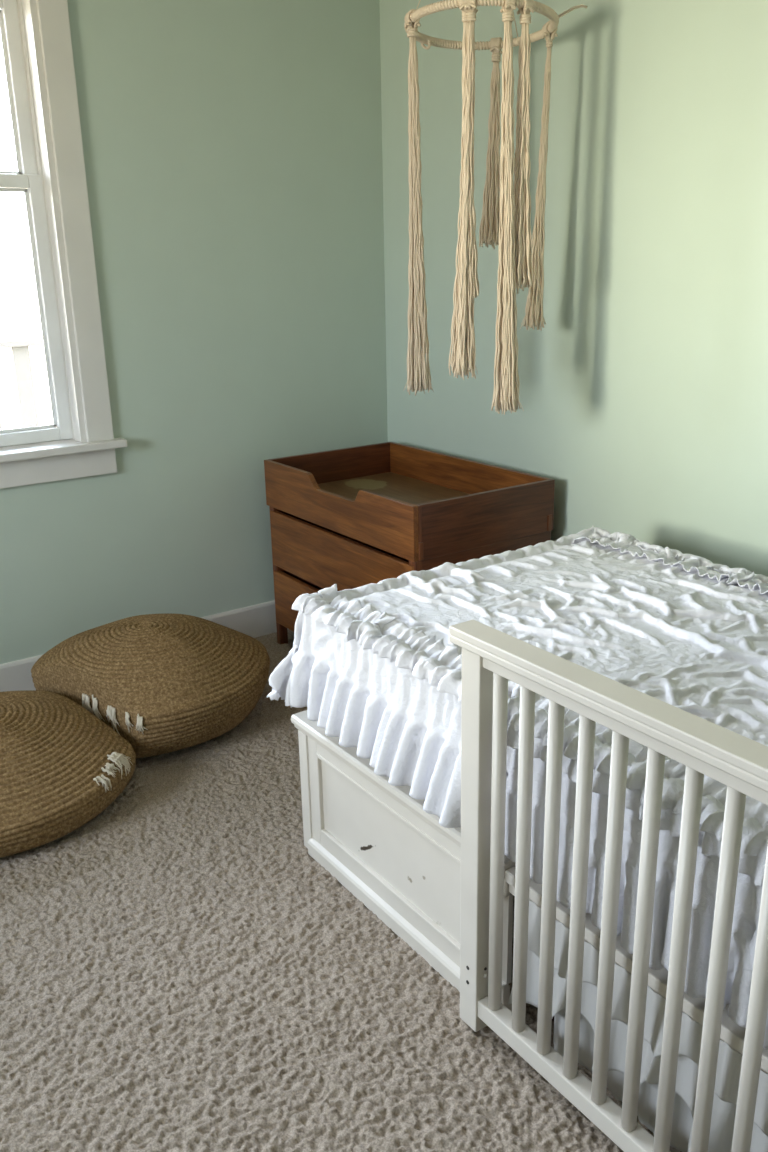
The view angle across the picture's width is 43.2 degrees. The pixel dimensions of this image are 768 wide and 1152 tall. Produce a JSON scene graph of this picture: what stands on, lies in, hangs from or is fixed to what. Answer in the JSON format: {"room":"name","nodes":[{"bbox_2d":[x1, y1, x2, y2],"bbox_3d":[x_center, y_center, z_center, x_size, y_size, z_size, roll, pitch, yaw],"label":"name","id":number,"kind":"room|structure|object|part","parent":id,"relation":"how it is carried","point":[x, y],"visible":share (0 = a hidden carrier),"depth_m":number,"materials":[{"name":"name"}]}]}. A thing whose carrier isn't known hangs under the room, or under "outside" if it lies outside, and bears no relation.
{"room":"children's room","nodes":[
{"label":"children's room","id":0,"kind":"room"},
{"bbox_2d":[0,0,387,663],"bbox_3d":[-1.873,-0.721,2.950,4.710,2.620,0.190,-13,22,-33],"label":"wall","id":1,"kind":"structure","parent":0,"point":[232,149],"depth_m":3.63,"materials":[{"name":"green paint"}]},
{"bbox_2d":[0,0,126,488],"bbox_3d":[-1.640,-1.075,2.993,1.503,1.702,0.278,-13,22,-33],"label":"window","id":2,"kind":"structure","parent":1,"relation":"in","point":[36,40],"depth_m":3.30,"materials":[{"name":"white paint"}]},
{"bbox_3d":[-1.683,-1.487,2.910,1.202,0.585,0.034,-13,22,-33],"label":"sash","id":3,"kind":"part","parent":2,"relation":"part of","materials":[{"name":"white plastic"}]},
{"bbox_3d":[-1.644,-0.814,3.092,1.202,0.893,0.034,-13,22,-33],"label":"sash","id":4,"kind":"part","parent":2,"relation":"part of","materials":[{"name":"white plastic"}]},
{"bbox_3d":[-1.588,-0.354,3.171,1.503,0.028,0.148,-13,22,-33],"label":"sill","id":5,"kind":"part","parent":2,"relation":"part of","materials":[{"name":"white paint"}]},
{"bbox_3d":[-1.039,-1.183,3.282,0.095,1.460,0.020,-13,22,-33],"label":"casing","id":6,"kind":"part","parent":2,"relation":"part of","materials":[{"name":"white paint"}]},
{"bbox_2d":[0,600,287,691],"bbox_3d":[-1.790,0.483,3.253,4.450,0.140,0.015,-13,22,-33],"label":"baseboard","id":7,"kind":"structure","parent":1,"relation":"attached to","point":[257,620],"depth_m":4.00,"materials":[{"name":"white paint"}]},
{"bbox_2d":[0,629,681,1151],"bbox_3d":[-0.019,1.301,0.852,4.710,0.018,6.460,-13,22,-33],"label":"floor","id":8,"kind":"structure","parent":0,"point":[179,971],"depth_m":2.08,"materials":[{"name":"beige carpet"}]},
{"bbox_2d":[0,690,135,856],"bbox_3d":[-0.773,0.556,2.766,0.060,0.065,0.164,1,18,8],"label":"pouf","id":9,"kind":"object","parent":8,"relation":"on","point":[62,766],"visible":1,"depth_m":2.71,"materials":[{"name":"beige wicker"}]},
{"bbox_2d":[31,613,269,758],"bbox_3d":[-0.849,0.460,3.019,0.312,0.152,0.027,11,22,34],"label":"pouf","id":10,"kind":"object","parent":8,"relation":"on","point":[166,682],"visible":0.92,"depth_m":3.10,"materials":[{"name":"beige wicker"}]},
{"bbox_2d":[269,506,550,643],"bbox_3d":[0.069,0.060,3.713,0.602,0.586,0.968,-13,22,-33],"label":"dresser","id":11,"kind":"object","parent":8,"relation":"on","point":[308,557],"visible":0.32,"depth_m":3.57,"materials":[{"name":"brown wood"}]},
{"bbox_3d":[-0.425,0.000,3.929,0.034,0.586,0.036,-13,22,-33],"label":"leg","id":12,"kind":"part","parent":11,"relation":"part of","materials":[{"name":"brown wood"}]},
{"bbox_3d":[-0.165,0.196,3.580,0.022,0.224,0.952,-13,22,-33],"label":"drawer","id":13,"kind":"part","parent":11,"relation":"part of","materials":[{"name":"brown wood"}]},
{"bbox_3d":[-0.189,-0.094,4.081,0.570,0.511,0.022,-13,22,-33],"label":"panel","id":14,"kind":"part","parent":11,"relation":"part of","materials":[{"name":"brown wood"}]},
{"bbox_3d":[-0.170,-0.040,3.503,0.022,0.224,0.952,-13,22,-33],"label":"drawer","id":15,"kind":"part","parent":11,"relation":"part of","materials":[{"name":"brown wood"}]},
{"bbox_3d":[0.311,-0.025,3.864,0.010,0.495,0.924,-13,22,-33],"label":"panel","id":16,"kind":"part","parent":11,"relation":"part of","materials":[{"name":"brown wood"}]},
{"bbox_2d":[264,442,554,561],"bbox_3d":[0.063,-0.306,3.593,0.608,0.181,0.984,-13,22,-33],"label":"tray","id":17,"kind":"object","parent":11,"relation":"on","point":[414,504],"visible":1,"depth_m":3.45,"materials":[{"name":"brown wood"}]},
{"bbox_3d":[0.108,0.227,3.199,0.034,0.586,0.036,-13,22,-33],"label":"leg","id":18,"kind":"part","parent":11,"relation":"part of","materials":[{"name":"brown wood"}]},
{"bbox_3d":[0.352,0.136,3.340,0.570,0.511,0.022,-13,22,-33],"label":"panel","id":19,"kind":"part","parent":11,"relation":"part of","materials":[{"name":"brown wood"}]},
{"bbox_2d":[291,710,767,1073],"bbox_3d":[0.762,0.688,2.058,1.034,0.388,2.012,-13,22,-33],"label":"bed base","id":20,"kind":"object","parent":8,"relation":"on","point":[378,841],"visible":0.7,"depth_m":2.23,"materials":[{"name":"white paint"}]},
{"bbox_3d":[-0.191,0.564,2.564,0.042,0.349,0.041,-13,22,-33],"label":"corner post","id":21,"kind":"part","parent":20,"relation":"part of","materials":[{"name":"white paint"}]},
{"bbox_3d":[0.031,0.641,2.239,0.018,0.304,0.760,-13,22,-33],"label":"panel frame","id":22,"kind":"part","parent":20,"relation":"part of","materials":[{"name":"white paint"}]},
{"bbox_3d":[0.041,0.643,2.219,0.017,0.229,0.716,-13,22,-33],"label":"panel moulding","id":23,"kind":"part","parent":20,"relation":"part of","materials":[{"name":"white paint"}]},
{"bbox_3d":[0.049,0.642,2.221,0.012,0.213,0.710,-13,22,-33],"label":"panel","id":24,"kind":"part","parent":20,"relation":"part of","materials":[{"name":"white paint"}]},
{"bbox_2d":[508,900,767,1151],"bbox_3d":[0.590,0.912,1.469,0.099,0.347,1.148,-13,22,-33],"label":"bed skirt","id":25,"kind":"object","parent":20,"relation":"hanging from","point":[729,1062],"visible":0.57,"depth_m":1.67,"materials":[{"name":"white fabric"}]},
{"bbox_3d":[0.595,0.749,1.435,0.022,0.028,1.198,-13,22,-33],"label":"rail","id":26,"kind":"part","parent":20,"relation":"part of","materials":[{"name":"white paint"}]},
{"bbox_2d":[449,620,767,1151],"bbox_3d":[0.552,0.663,1.350,0.060,0.858,1.405,-13,22,-33],"label":"guard","id":27,"kind":"object","parent":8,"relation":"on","point":[491,657],"visible":1,"depth_m":1.59,"materials":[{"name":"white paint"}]},
{"bbox_3d":[0.179,0.520,1.865,0.042,0.826,0.052,-13,22,-33],"label":"post","id":28,"kind":"part","parent":27,"relation":"part of","materials":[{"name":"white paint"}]},
{"bbox_3d":[0.560,1.016,1.464,0.036,0.040,1.253,-13,22,-33],"label":"rail","id":29,"kind":"part","parent":27,"relation":"part of","materials":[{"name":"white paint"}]},
{"bbox_3d":[0.545,0.298,1.230,0.032,0.026,1.253,-13,22,-33],"label":"rail","id":30,"kind":"part","parent":27,"relation":"part of","materials":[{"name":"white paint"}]},
{"bbox_2d":[379,0,767,576],"bbox_3d":[1.869,-0.370,1.631,0.130,2.620,6.330,-13,22,-33],"label":"wall","id":31,"kind":"structure","parent":0,"point":[643,390],"depth_m":3.03,"materials":[{"name":"green paint"}]},
{"bbox_3d":[-0.073,-1.238,0.027,4.710,0.100,6.460,-13,22,-33],"label":"ceiling","id":32,"kind":"structure","parent":0,"visible":0},
{"bbox_2d":[403,0,587,414],"bbox_3d":[0.293,-1.309,2.932,0.462,1.583,0.472,-14,22,-35],"label":"mobile","id":33,"kind":"object","parent":32,"relation":"hanging from","point":[506,210],"visible":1,"depth_m":2.88,"materials":[{"name":"beige fabric"}]},
{"bbox_3d":[0.789,0.361,1.930,0.960,0.309,1.930,-13,22,-33],"label":"mattress","id":34,"kind":"object","parent":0,"visible":0},
{"bbox_2d":[267,526,767,1048],"bbox_3d":[0.735,0.324,1.954,1.181,0.355,2.072,-13,22,-33],"label":"comforter","id":35,"kind":"object","parent":34,"relation":"on","point":[377,667],"visible":0.77,"depth_m":2.05,"materials":[{"name":"white fabric"}]},
{"label":"outside","id":36,"kind":"structure","parent":0,"visible":0},
{"bbox_3d":[-1.964,0.166,4.563,4.000,0.060,2.010,-13,22,-33],"label":"floor","id":37,"kind":"structure","parent":36,"visible":0},
{"bbox_2d":[0,337,42,429],"bbox_3d":[-2.860,-0.521,4.800,2.650,1.135,0.140,-13,22,-33],"label":"deck railing","id":38,"kind":"object","parent":37,"relation":"on","point":[18,349],"visible":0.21,"depth_m":5.25,"materials":[{"name":"white wood"}]},
{"bbox_3d":[-2.871,-1.044,4.630,2.650,0.035,0.140,-13,22,-33],"label":"rail","id":39,"kind":"part","parent":38,"relation":"part of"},
{"bbox_3d":[-1.960,-0.717,5.402,0.090,1.100,0.090,-13,22,-33],"label":"rail post","id":40,"kind":"part","parent":38,"relation":"part of","materials":[{"name":"white wood"}]}
]}

